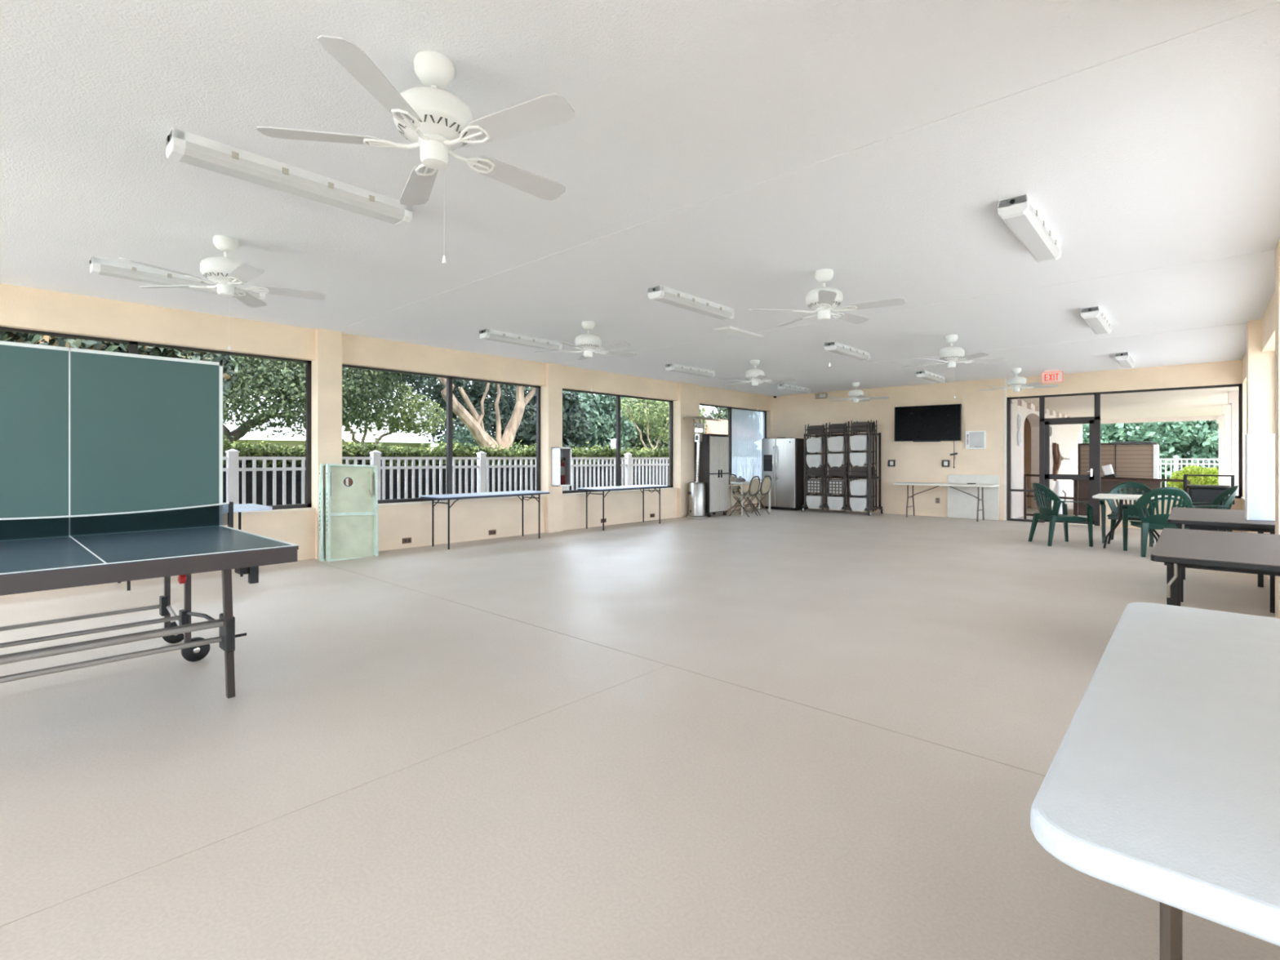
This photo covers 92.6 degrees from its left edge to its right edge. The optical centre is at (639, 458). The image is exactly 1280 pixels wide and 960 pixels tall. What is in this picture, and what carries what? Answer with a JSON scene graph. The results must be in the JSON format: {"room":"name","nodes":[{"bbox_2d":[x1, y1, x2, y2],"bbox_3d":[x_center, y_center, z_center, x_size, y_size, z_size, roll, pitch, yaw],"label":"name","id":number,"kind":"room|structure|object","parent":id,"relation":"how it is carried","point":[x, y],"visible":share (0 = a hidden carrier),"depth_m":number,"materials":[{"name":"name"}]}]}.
{"room":"recreation room","nodes":[
{"label":"recreation room","id":0,"kind":"room"},
{"bbox_2d":[0,283,771,560],"bbox_3d":[-2.861,-0.183,9.253,0.320,2.907,19.050,0,0,42],"label":"wall","id":1,"kind":"structure","parent":0,"point":[20,307],"depth_m":8.64,"materials":[{"name":"beige paint"}]},
{"bbox_2d":[0,326,315,515],"bbox_3d":[-5.325,-0.305,6.557,0.200,1.930,3.405,0,0,42],"label":"window","id":2,"kind":"structure","parent":1,"relation":"in","point":[132,345],"depth_m":7.54,"materials":[{"name":"brown metal"}]},
{"bbox_2d":[342,364,546,506],"bbox_3d":[-2.835,-0.305,9.297,0.200,1.930,3.410,0,0,42],"label":"window","id":3,"kind":"structure","parent":1,"relation":"in","point":[394,502],"depth_m":9.31,"materials":[{"name":"brown metal"}]},
{"bbox_2d":[551,447,571,486],"bbox_3d":[-1.350,0.140,10.521,0.212,0.660,0.270,0,0,42],"label":"fire extinguisher cabinet","id":4,"kind":"object","parent":1,"relation":"attached to","point":[557,453],"visible":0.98,"depth_m":10.48,"materials":[{"name":"white metal"}]},
{"bbox_2d":[562,388,678,495],"bbox_3d":[-0.367,-0.305,12.014,0.200,1.930,3.310,0,0,42],"label":"window","id":5,"kind":"structure","parent":1,"relation":"in","point":[571,492],"depth_m":12.04,"materials":[{"name":"brown metal"}]},
{"bbox_2d":[699,404,766,485],"bbox_3d":[2.326,-0.305,14.978,0.200,1.930,3.100,0,0,42],"label":"window","id":6,"kind":"structure","parent":1,"relation":"in","point":[728,407],"depth_m":14.92,"materials":[{"name":"clear glass"}]},
{"bbox_2d":[731,408,764,480],"bbox_3d":[2.748,-0.320,15.547,0.044,1.820,1.592,0,0,42],"label":"corrugated panel","id":7,"kind":"object","parent":6,"relation":"in","point":[748,427],"visible":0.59,"depth_m":15.48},
{"bbox_2d":[334,1,1279,330],"bbox_3d":[-0.718,-1.641,4.935,8.840,0.012,0.012,0,0,42],"label":"trim","id":8,"kind":"structure","parent":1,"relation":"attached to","point":[1278,2],"depth_m":2.99,"materials":[{"name":"white paint"}]},
{"bbox_2d":[0,507,1279,959],"bbox_3d":[0.395,1.345,6.160,9.300,0.150,19.250,0,0,42],"label":"floor","id":9,"kind":"structure","parent":0,"point":[668,812],"depth_m":2.68,"materials":[{"name":"concrete"}]},
{"bbox_2d":[0,341,298,698],"bbox_3d":[-2.955,0.314,3.235,1.774,1.926,1.676,0,0,42],"label":"table","id":10,"kind":"object","parent":9,"relation":"on","point":[111,463],"visible":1,"depth_m":3.58,"materials":[{"name":"wood"}]},
{"bbox_2d":[117,503,272,591],"bbox_3d":[-4.796,0.901,6.410,0.720,0.741,1.500,0,0,42],"label":"folding table","id":11,"kind":"object","parent":9,"relation":"on","point":[241,508],"visible":0.25,"depth_m":6.62,"materials":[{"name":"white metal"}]},
{"bbox_2d":[318,463,326,561],"bbox_3d":[-3.796,0.687,7.881,0.242,1.242,0.672,0,0,43],"label":"board","id":12,"kind":"object","parent":9,"relation":"on","point":[322,491],"visible":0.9,"depth_m":7.66,"materials":[{"name":"green paint"}]},
{"bbox_2d":[325,463,378,561],"bbox_3d":[-3.692,0.687,7.854,0.242,1.242,0.672,0,0,43],"label":"board","id":13,"kind":"object","parent":9,"relation":"on","point":[351,490],"visible":0.98,"depth_m":7.87,"materials":[{"name":"green paint"}]},
{"bbox_2d":[420,490,549,549],"bbox_3d":[-2.292,0.900,9.270,0.556,0.740,1.936,0,0,42],"label":"table","id":14,"kind":"object","parent":9,"relation":"on","point":[447,496],"visible":1,"depth_m":8.98,"materials":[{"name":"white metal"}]},
{"bbox_2d":[577,484,667,530],"bbox_3d":[-0.288,0.900,11.476,0.556,0.740,1.876,0,0,42],"label":"table","id":15,"kind":"object","parent":9,"relation":"on","point":[634,486],"visible":1,"depth_m":11.15,"materials":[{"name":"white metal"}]},
{"bbox_2d":[684,416,721,518],"bbox_3d":[1.329,0.185,13.046,0.819,2.171,0.823,0,0,42],"label":"patio heater","id":16,"kind":"object","parent":9,"relation":"on","point":[696,492],"visible":1,"depth_m":13.00,"materials":[{"name":"silver metal"}]},
{"bbox_2d":[684,416,721,422],"bbox_3d":[1.329,-0.821,13.046,0.819,0.159,0.823,0,0,42],"label":"hood","id":17,"kind":"object","parent":16,"relation":"attached to","point":[700,418],"depth_m":12.79,"materials":[{"name":"paint"}]},
{"bbox_2d":[693,433,729,517],"bbox_3d":[1.602,0.370,13.568,0.455,1.800,0.740,0,0,42],"label":"tall cabinet","id":18,"kind":"object","parent":9,"relation":"on","point":[713,465],"visible":0.89,"depth_m":13.34,"materials":[{"name":"grey plastic"}]},
{"bbox_2d":[728,475,759,516],"bbox_3d":[2.325,0.829,13.508,0.572,0.897,0.442,0,0,40],"label":"padded chair","id":19,"kind":"object","parent":9,"relation":"on","point":[754,484],"visible":0.98,"depth_m":13.37,"materials":[{"name":"beige fabric"}]},
{"bbox_2d":[724,480,770,515],"bbox_3d":[2.476,0.900,14.072,0.340,0.740,1.600,0,0,42],"label":"table","id":20,"kind":"object","parent":9,"relation":"on","point":[745,482],"visible":0.73,"depth_m":13.81,"materials":[{"name":"white plastic"}]},
{"bbox_2d":[742,475,771,515],"bbox_3d":[2.654,0.829,13.870,0.572,0.897,0.442,0,0,42],"label":"padded chair","id":21,"kind":"object","parent":9,"relation":"on","point":[766,483],"visible":0.87,"depth_m":13.72,"materials":[{"name":"beige fabric"}]},
{"bbox_2d":[761,437,808,511],"bbox_3d":[3.636,0.378,15.371,0.920,1.785,0.796,0,0,42],"label":"refrigerator","id":22,"kind":"object","parent":9,"relation":"on","point":[782,458],"visible":0.93,"depth_m":15.05,"materials":[{"name":"silver metal"}]},
{"bbox_2d":[800,431,884,515],"bbox_3d":[4.728,0.340,14.350,1.660,1.860,0.838,0,0,42],"label":"rack","id":23,"kind":"object","parent":9,"relation":"on","point":[869,433],"visible":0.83,"depth_m":14.03,"materials":[{"name":"black metal"}]},
{"bbox_2d":[804,466,823,510],"bbox_3d":[4.123,0.690,14.487,0.482,1.040,0.078,0,0,42],"label":"chair","id":24,"kind":"object","parent":23,"relation":"hanging from","point":[812,486],"visible":1,"depth_m":14.46,"materials":[{"name":"grey plastic"}]},
{"bbox_2d":[804,423,823,468],"bbox_3d":[4.123,-0.285,14.487,0.482,1.040,0.078,0,0,42],"label":"chair","id":25,"kind":"object","parent":23,"relation":"hanging from","point":[813,445],"visible":1,"depth_m":14.46,"materials":[{"name":"grey plastic"}]},
{"bbox_2d":[826,465,846,511],"bbox_3d":[4.522,0.690,14.124,0.482,1.040,0.078,0,0,42],"label":"chair","id":26,"kind":"object","parent":23,"relation":"hanging from","point":[832,486],"visible":1,"depth_m":14.10,"materials":[{"name":"grey plastic"}]},
{"bbox_2d":[826,422,846,467],"bbox_3d":[4.522,-0.305,14.124,0.482,1.040,0.078,0,0,42],"label":"chair","id":27,"kind":"object","parent":23,"relation":"hanging from","point":[835,443],"visible":1,"depth_m":14.10,"materials":[{"name":"grey plastic"}]},
{"bbox_2d":[848,466,868,512],"bbox_3d":[4.915,0.690,13.768,0.482,1.040,0.078,0,0,42],"label":"chair","id":28,"kind":"object","parent":23,"relation":"hanging from","point":[856,487],"visible":1,"depth_m":13.74,"materials":[{"name":"grey plastic"}]},
{"bbox_2d":[848,420,869,466],"bbox_3d":[4.915,-0.325,13.768,0.482,1.040,0.078,0,0,42],"label":"chair","id":29,"kind":"object","parent":23,"relation":"hanging from","point":[858,442],"visible":1,"depth_m":13.74,"materials":[{"name":"grey plastic"}]},
{"bbox_2d":[893,482,999,521],"bbox_3d":[6.398,0.901,12.872,1.930,0.741,0.640,0,0,42],"label":"folding table","id":30,"kind":"object","parent":9,"relation":"on","point":[951,485],"visible":1,"depth_m":12.63,"materials":[{"name":"white plastic"}]},
{"bbox_2d":[946,474,999,519],"bbox_3d":[6.988,0.807,12.852,0.980,0.925,0.062,0,0,42],"label":"panel","id":31,"kind":"object","parent":9,"relation":"on","point":[961,504],"visible":1,"depth_m":12.84,"materials":[{"name":"white plastic"}]},
{"bbox_2d":[1028,482,1093,546],"bbox_3d":[6.188,0.814,9.078,0.644,0.912,0.692,0,0,3],"label":"armchair","id":32,"kind":"object","parent":9,"relation":"on","point":[1046,513],"visible":1,"depth_m":8.92,"materials":[{"name":"plastic"}]},
{"bbox_2d":[1098,481,1159,546],"bbox_3d":[7.355,0.814,9.195,0.692,0.912,0.644,0,0,44],"label":"armchair","id":33,"kind":"object","parent":9,"relation":"on","point":[1113,516],"visible":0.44,"depth_m":9.33,"materials":[{"name":"plastic"}]},
{"bbox_2d":[1092,493,1173,548],"bbox_3d":[6.976,0.902,8.660,0.860,0.743,0.860,0,0,42],"label":"table","id":34,"kind":"object","parent":9,"relation":"on","point":[1121,497],"visible":0.72,"depth_m":8.64,"materials":[{"name":"white plastic"}]},
{"bbox_2d":[1030,602,1279,959],"bbox_3d":[1.470,0.901,1.347,0.745,0.741,1.910,0,0,42],"label":"folding table","id":35,"kind":"object","parent":9,"relation":"on","point":[1162,784],"visible":1,"depth_m":1.03,"materials":[{"name":"white plastic"}]},
{"bbox_2d":[1121,486,1195,557],"bbox_3d":[6.808,0.814,8.028,0.692,0.912,0.644,0,0,22],"label":"armchair","id":36,"kind":"object","parent":9,"relation":"on","point":[1157,522],"visible":0.74,"depth_m":7.88,"materials":[{"name":"plastic"}]},
{"bbox_2d":[1175,485,1238,531],"bbox_3d":[7.569,0.814,8.196,0.644,0.912,0.692,0,0,32],"label":"armchair","id":37,"kind":"object","parent":9,"relation":"on","point":[1224,496],"visible":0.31,"depth_m":8.16,"materials":[{"name":"plastic"}]},
{"bbox_2d":[1183,474,1234,531],"bbox_3d":[9.053,0.765,9.745,0.595,1.010,0.560,0,0,42],"label":"cart","id":38,"kind":"object","parent":9,"relation":"on","point":[1197,493],"visible":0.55,"depth_m":9.61,"materials":[{"name":"plastic"}]},
{"bbox_2d":[1150,528,1279,606],"bbox_3d":[3.671,0.900,3.765,0.743,0.740,1.788,0,0,42],"label":"table","id":39,"kind":"object","parent":9,"relation":"on","point":[1259,553],"visible":0.97,"depth_m":3.49,"materials":[{"name":"grey laminate"}]},
{"bbox_2d":[1167,506,1275,613],"bbox_3d":[5.463,0.900,5.738,0.743,0.740,1.808,0,0,42],"label":"table","id":40,"kind":"object","parent":9,"relation":"on","point":[1183,517],"visible":0.65,"depth_m":5.30,"materials":[{"name":"black plastic"}]},
{"bbox_2d":[1244,433,1275,520],"bbox_3d":[5.339,0.160,5.242,0.224,0.739,0.044,0,0,24],"label":"display board","id":41,"kind":"object","parent":40,"relation":"on","point":[1260,448],"visible":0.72,"depth_m":5.24,"materials":[{"name":"white"}]},
{"bbox_2d":[0,0,1279,395],"bbox_3d":[-0.035,-1.737,5.538,12.500,0.200,20.750,0,0,42],"label":"ceiling","id":42,"kind":"structure","parent":0,"point":[1167,154],"depth_m":3.48,"materials":[{"name":"white paint"}]},
{"bbox_2d":[88,256,265,301],"bbox_3d":[-4.080,-1.581,5.473,0.180,0.111,1.258,0,0,42],"label":"ceiling light","id":43,"kind":"object","parent":42,"relation":"attached to","point":[100,266],"visible":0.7,"depth_m":5.24,"materials":[{"name":"white plastic"}]},
{"bbox_2d":[119,235,325,350],"bbox_3d":[-3.047,-1.219,4.526,1.217,0.836,1.277,0,0,41],"label":"ceiling fan","id":44,"kind":"object","parent":42,"relation":"hanging from","point":[227,273],"visible":1,"depth_m":4.50,"materials":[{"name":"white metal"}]},
{"bbox_2d":[204,272,245,284],"bbox_3d":[-3.085,-1.335,4.560,0.279,0.017,0.278,0,0,41],"label":"vent","id":45,"kind":"object","parent":44,"relation":"attached to","point":[214,277],"depth_m":4.47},
{"bbox_2d":[165,127,413,226],"bbox_3d":[-1.948,-1.581,3.537,0.180,0.111,1.258,0,0,42],"label":"ceiling light","id":46,"kind":"object","parent":42,"relation":"attached to","point":[182,146],"visible":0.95,"depth_m":3.40,"materials":[{"name":"white plastic"}]},
{"bbox_2d":[256,34,574,263],"bbox_3d":[-0.804,-1.219,2.506,1.217,0.836,1.277,0,0,26],"label":"ceiling fan","id":47,"kind":"object","parent":42,"relation":"hanging from","point":[437,122],"visible":1,"depth_m":2.43,"materials":[{"name":"white plastic"}]},
{"bbox_2d":[397,114,469,151],"bbox_3d":[-0.850,-1.335,2.530,0.279,0.017,0.278,0,0,26],"label":"vent","id":48,"kind":"object","parent":47,"relation":"attached to","point":[449,126],"depth_m":2.46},
{"bbox_2d":[479,328,562,351],"bbox_3d":[-1.578,-1.581,8.227,0.180,0.111,1.258,0,0,42],"label":"ceiling light","id":49,"kind":"object","parent":42,"relation":"attached to","point":[485,334],"visible":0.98,"depth_m":8.12,"materials":[{"name":"white plastic"}]},
{"bbox_2d":[535,320,637,391],"bbox_3d":[-0.583,-1.219,7.312,1.217,0.836,1.277,0,0,42],"label":"ceiling fan","id":50,"kind":"object","parent":42,"relation":"hanging from","point":[587,343],"visible":1,"depth_m":7.27,"materials":[{"name":"white plastic"}]},
{"bbox_2d":[665,363,715,377],"bbox_3d":[0.920,-1.581,11.051,0.180,0.111,1.258,0,0,42],"label":"ceiling light","id":51,"kind":"object","parent":42,"relation":"attached to","point":[672,366],"visible":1,"depth_m":10.91,"materials":[{"name":"white plastic"}]},
{"bbox_2d":[647,284,734,320],"bbox_3d":[0.554,-1.581,6.290,0.180,0.111,1.258,0,0,42],"label":"ceiling light","id":52,"kind":"object","parent":42,"relation":"attached to","point":[660,293],"visible":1,"depth_m":6.15,"materials":[{"name":"white plastic"}]},
{"bbox_2d":[713,326,763,338],"bbox_3d":[1.290,-1.628,7.948,0.240,0.018,0.800,0,0,42],"label":"ceiling hatch","id":53,"kind":"object","parent":42,"relation":"attached to","point":[729,330],"visible":1,"depth_m":7.88,"materials":[{"name":"white plastic"}]},
{"bbox_2d":[718,360,795,410],"bbox_3d":[1.967,-1.219,10.201,1.217,0.836,1.277,0,0,16],"label":"ceiling fan","id":54,"kind":"object","parent":42,"relation":"hanging from","point":[754,375],"visible":1,"depth_m":10.12,"materials":[{"name":"white plastic"}]},
{"bbox_2d":[748,268,906,366],"bbox_3d":[1.656,-1.219,5.331,1.217,0.836,1.277,0,0,32],"label":"ceiling fan","id":55,"kind":"object","parent":42,"relation":"hanging from","point":[823,300],"visible":1,"depth_m":5.28,"materials":[{"name":"white plastic"}]},
{"bbox_2d":[823,341,870,360],"bbox_3d":[3.089,-1.581,9.081,0.180,0.111,1.258,0,0,42],"label":"ceiling light","id":56,"kind":"object","parent":42,"relation":"attached to","point":[834,347],"visible":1,"depth_m":8.92,"materials":[{"name":"white plastic"}]},
{"bbox_2d":[826,382,888,421],"bbox_3d":[4.721,-1.219,13.229,1.217,0.836,1.277,0,0,24],"label":"ceiling fan","id":57,"kind":"object","parent":42,"relation":"hanging from","point":[856,395],"visible":1,"depth_m":13.16,"materials":[{"name":"white plastic"}]},
{"bbox_2d":[900,334,1005,398],"bbox_3d":[4.211,-1.219,8.169,1.217,0.836,1.277,0,0,9],"label":"ceiling fan","id":58,"kind":"object","parent":42,"relation":"hanging from","point":[951,354],"visible":1,"depth_m":8.10,"materials":[{"name":"white plastic"}]},
{"bbox_2d":[977,368,1058,414],"bbox_3d":[6.899,-1.219,11.124,1.217,0.836,1.277,0,0,16],"label":"ceiling fan","id":59,"kind":"object","parent":42,"relation":"hanging from","point":[1016,383],"visible":1,"depth_m":11.05,"materials":[{"name":"white plastic"}]},
{"bbox_2d":[997,193,1061,263],"bbox_3d":[2.752,-1.581,4.293,0.180,0.111,1.258,0,0,42],"label":"ceiling light","id":60,"kind":"object","parent":42,"relation":"attached to","point":[1020,214],"visible":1,"depth_m":4.09,"materials":[{"name":"white plastic"}]},
{"bbox_2d":[1040,368,1063,383],"bbox_3d":[7.620,-1.518,11.317,0.340,0.237,0.060,0,0,36],"label":"exit sign","id":61,"kind":"object","parent":42,"relation":"hanging from","point":[1048,375],"visible":0.91,"depth_m":11.29,"materials":[{"name":"red plastic"}]},
{"bbox_2d":[1080,306,1111,335],"bbox_3d":[5.287,-1.581,7.083,0.180,0.111,1.258,0,0,42],"label":"ceiling light","id":62,"kind":"object","parent":42,"relation":"attached to","point":[1094,317],"visible":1,"depth_m":6.83,"materials":[{"name":"white plastic"}]},
{"bbox_2d":[1115,351,1134,368],"bbox_3d":[7.876,-1.581,9.933,0.180,0.111,1.258,0,0,42],"label":"ceiling light","id":63,"kind":"object","parent":42,"relation":"attached to","point":[1125,360],"visible":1,"depth_m":9.62,"materials":[{"name":"white plastic"}]},
{"bbox_2d":[771,360,1242,532],"bbox_3d":[6.800,-0.183,13.210,8.840,2.907,0.200,0,0,42],"label":"wall","id":64,"kind":"structure","parent":0,"point":[981,411],"depth_m":13.28,"materials":[{"name":"beige paint"}]},
{"bbox_2d":[894,404,961,441],"bbox_3d":[6.310,-0.762,13.444,1.380,0.795,0.113,1,0,42],"label":"television","id":65,"kind":"object","parent":64,"relation":"attached to","point":[931,423],"visible":1,"depth_m":13.37,"materials":[{"name":"black plastic"}]},
{"bbox_2d":[965,431,985,448],"bbox_3d":[7.024,-0.385,12.818,0.370,0.370,0.079,0,0,42],"label":"box","id":66,"kind":"object","parent":64,"relation":"attached to","point":[974,439],"visible":1,"depth_m":12.79,"materials":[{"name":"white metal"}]},
{"bbox_2d":[1004,377,1006,520],"bbox_3d":[7.458,-0.183,12.489,0.033,2.907,0.042,0,0,42],"label":"trim","id":67,"kind":"structure","parent":64,"relation":"attached to","point":[1005,379],"depth_m":12.47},
{"bbox_2d":[1007,383,1242,525],"bbox_3d":[8.795,0.013,11.384,3.430,2.515,0.060,0,0,42],"label":"window","id":68,"kind":"structure","parent":64,"relation":"in","point":[1097,395],"depth_m":11.63,"materials":[{"name":"brown metal"}]},
{"bbox_2d":[1044,419,1094,524],"bbox_3d":[8.281,0.260,11.818,0.795,1.980,0.089,0,0,42],"label":"door","id":69,"kind":"structure","parent":68,"relation":"attached to","point":[1091,477],"depth_m":11.71,"materials":[{"name":"brown metal"}]},
{"bbox_2d":[1242,240,1279,617],"bbox_3d":[3.778,-0.183,3.222,0.340,2.907,19.050,0,0,42],"label":"wall","id":70,"kind":"structure","parent":0,"point":[1261,359],"depth_m":7.17,"materials":[{"name":"beige paint"}]},
{"label":"outside","id":71,"kind":"structure","parent":0,"visible":0},
{"bbox_3d":[5.708,1.490,28.590,110.000,0.200,110.000,0,0,42],"label":"ground","id":72,"kind":"structure","parent":71,"visible":0},
{"bbox_2d":[0,330,238,395],"bbox_3d":[-8.806,-0.692,7.915,1.962,4.206,6.299,0,0,42],"label":"magnolia","id":73,"kind":"object","parent":72,"relation":"on","point":[228,367],"visible":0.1,"depth_m":8.81,"materials":[{"name":"green plant"}]},
{"bbox_2d":[222,355,410,444],"bbox_3d":[-8.456,-1.365,14.751,4.895,5.637,6.879,0,0,42],"label":"tree","id":74,"kind":"object","parent":72,"relation":"on","point":[286,380],"visible":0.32,"depth_m":14.08,"materials":[{"name":"green plant"}]},
{"bbox_2d":[223,395,444,450],"bbox_3d":[-20.162,-0.760,26.288,8.800,4.300,21.800,0,0,42],"label":"building","id":75,"kind":"structure","parent":72,"relation":"on","point":[393,439],"depth_m":27.40,"materials":[{"name":"white"}]},
{"bbox_2d":[304,373,454,448],"bbox_3d":[-8.067,-1.475,18.658,2.771,5.748,4.755,0,0,29],"label":"tree","id":76,"kind":"object","parent":72,"relation":"on","point":[410,418],"visible":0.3,"depth_m":18.90,"materials":[{"name":"green plant"}]},
{"bbox_2d":[392,373,526,446],"bbox_3d":[-8.417,-2.246,26.397,5.495,7.367,7.698,0,0,30],"label":"tree","id":77,"kind":"object","parent":72,"relation":"on","point":[475,393],"visible":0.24,"depth_m":25.96,"materials":[{"name":"green plant"}]},
{"bbox_2d":[432,425,493,450],"bbox_3d":[-5.444,-0.101,19.271,1.924,1.914,2.190,0,0,42],"label":"bush","id":78,"kind":"object","parent":72,"relation":"on","point":[467,437],"visible":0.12,"depth_m":18.88,"materials":[{"name":"green plant"}]},
{"bbox_2d":[435,377,536,453],"bbox_3d":[-4.702,-1.661,16.996,6.679,6.164,4.968,0,0,-40],"label":"tree","id":79,"kind":"object","parent":72,"relation":"on","point":[475,425],"visible":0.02,"depth_m":16.82,"materials":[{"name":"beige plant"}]},
{"bbox_2d":[491,386,591,451],"bbox_3d":[-4.542,-1.114,29.202,3.714,5.255,5.117,0,0,31],"label":"tree","id":80,"kind":"object","parent":72,"relation":"on","point":[575,431],"visible":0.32,"depth_m":28.46,"materials":[{"name":"green plant"}]},
{"bbox_2d":[569,392,636,450],"bbox_3d":[-2.700,-1.451,34.177,4.164,6.086,6.014,0,0,42],"label":"tree","id":81,"kind":"object","parent":72,"relation":"on","point":[602,428],"visible":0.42,"depth_m":33.13,"materials":[{"name":"green plant"}]},
{"bbox_2d":[613,397,669,450],"bbox_3d":[0.601,-1.016,31.197,2.507,4.833,4.923,0,0,42],"label":"tree","id":82,"kind":"object","parent":72,"relation":"on","point":[654,414],"visible":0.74,"depth_m":30.81,"materials":[{"name":"green plant"}]},
{"bbox_2d":[621,399,669,453],"bbox_3d":[0.928,-1.693,39.708,4.578,6.485,6.404,0,0,42],"label":"tree","id":83,"kind":"object","parent":72,"relation":"on","point":[635,442],"visible":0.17,"depth_m":37.85,"materials":[{"name":"green plant"}]},
{"bbox_2d":[704,418,728,434],"bbox_3d":[6.367,-0.910,50.284,4.800,4.600,8.000,0,0,42],"label":"building","id":84,"kind":"structure","parent":72,"relation":"on","point":[715,427],"depth_m":48.25,"materials":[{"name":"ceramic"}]},
{"bbox_2d":[1017,499,1087,524],"bbox_3d":[4.162,1.355,4.730,18.200,0.070,40.600,0,0,42],"label":"patio slab","id":85,"kind":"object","parent":72,"relation":"on","point":[1069,504],"depth_m":15.23,"materials":[{"name":"concrete"}]},
{"bbox_2d":[1023,417,1031,506],"bbox_3d":[9.149,-0.015,15.602,1.020,2.670,4.200,0,0,42],"label":"wall","id":86,"kind":"structure","parent":85,"relation":"on","point":[1027,428],"depth_m":16.80,"materials":[{"name":"beige paint"}]},
{"bbox_2d":[1011,399,1082,518],"bbox_3d":[11.425,-0.015,17.081,0.360,2.670,11.750,0,0,42],"label":"wall","id":87,"kind":"structure","parent":85,"relation":"on","point":[1068,437],"depth_m":16.06,"materials":[{"name":"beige paint"}]},
{"bbox_2d":[1017,386,1238,419],"bbox_3d":[12.805,-1.335,15.827,6.130,0.070,11.750,0,0,42],"label":"ceiling","id":88,"kind":"structure","parent":87,"relation":"on","point":[1199,402],"depth_m":14.54,"materials":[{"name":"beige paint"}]},
{"bbox_2d":[1023,474,1190,519],"bbox_3d":[9.185,0.828,12.192,2.644,0.985,0.044,0,0,42],"label":"railing","id":89,"kind":"object","parent":85,"relation":"on","point":[1076,498],"visible":0.49,"depth_m":12.45,"materials":[{"name":"black metal"}]},
{"bbox_2d":[1072,479,1161,515],"bbox_3d":[10.957,0.895,14.061,1.590,0.850,0.790,0,0,42],"label":"box","id":90,"kind":"object","parent":85,"relation":"on","point":[1106,485],"visible":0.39,"depth_m":13.96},
{"bbox_2d":[1077,440,1159,478],"bbox_3d":[11.692,0.453,14.966,1.500,1.735,0.982,0,0,42],"label":"storage shed","id":91,"kind":"object","parent":85,"relation":"on","point":[1135,459],"visible":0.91,"depth_m":14.52,"materials":[{"name":"beige"}]},
{"bbox_2d":[1216,415,1224,484],"bbox_3d":[17.740,0.016,18.605,0.300,2.628,0.300,0,0,42],"label":"patio post","id":92,"kind":"object","parent":85,"relation":"on","point":[1220,419],"visible":0.36,"depth_m":18.55,"materials":[{"name":"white paint"}]},
{"bbox_2d":[1080,415,1217,424],"bbox_3d":[16.917,-1.235,19.387,4.830,0.130,0.250,0,0,42],"label":"beam","id":93,"kind":"structure","parent":92,"relation":"on","point":[1211,417],"depth_m":19.52,"materials":[{"name":"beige paint"}]},
{"bbox_2d":[1222,404,1231,495],"bbox_3d":[14.311,0.016,14.830,0.300,2.628,0.300,0,0,42],"label":"patio post","id":94,"kind":"object","parent":85,"relation":"on","point":[1226,409],"visible":0.36,"depth_m":14.78,"materials":[{"name":"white paint"}]},
{"bbox_2d":[1228,391,1238,495],"bbox_3d":[11.621,0.016,11.870,0.300,2.628,0.300,0,0,42],"label":"patio post","id":95,"kind":"object","parent":85,"relation":"on","point":[1233,395],"visible":0.19,"depth_m":11.83,"materials":[{"name":"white paint"}]},
{"bbox_2d":[1082,420,1213,487],"bbox_3d":[19.093,-0.485,24.019,5.177,4.116,3.546,0,0,42],"label":"tree","id":96,"kind":"object","parent":72,"relation":"on","point":[1149,431],"visible":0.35,"depth_m":22.79,"materials":[{"name":"green plant"}]},
{"bbox_2d":[1159,455,1218,486],"bbox_3d":[18.189,0.642,20.765,5.540,1.495,0.140,0,0,42],"label":"vinyl fence","id":97,"kind":"object","parent":72,"relation":"on","point":[1175,459],"visible":0.16,"depth_m":20.71,"materials":[{"name":"white plastic"}]},
{"bbox_2d":[1167,465,1218,490],"bbox_3d":[18.013,0.823,19.727,1.687,1.221,0.887,0,0,29],"label":"shrub","id":98,"kind":"object","parent":72,"relation":"on","point":[1194,480],"visible":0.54,"depth_m":19.60,"materials":[{"name":"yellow plant"}]},
{"bbox_2d":[1171,420,1218,471],"bbox_3d":[21.537,-0.183,21.794,4.320,3.517,3.160,0,0,27],"label":"tree","id":99,"kind":"object","parent":72,"relation":"on","point":[1209,442],"visible":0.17,"depth_m":21.98,"materials":[{"name":"green plant"}]},
{"bbox_3d":[-3.102,1.375,12.275,2.700,0.030,30.000,0,0,42],"label":"mulch bed","id":100,"kind":"object","parent":72,"relation":"on","visible":0},
{"bbox_2d":[222,432,669,505],"bbox_3d":[-2.154,0.468,14.122,1.152,1.844,26.070,0,0,42],"label":"hedge","id":101,"kind":"object","parent":100,"relation":"on","point":[246,449],"visible":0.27,"depth_m":11.41,"materials":[{"name":"green plant"}]},
{"bbox_2d":[222,448,669,505],"bbox_3d":[-0.960,0.627,13.815,0.140,1.525,22.360,0,0,42],"label":"vinyl fence","id":102,"kind":"object","parent":100,"relation":"on","point":[232,457],"visible":0.31,"depth_m":10.93,"materials":[{"name":"white plastic"}]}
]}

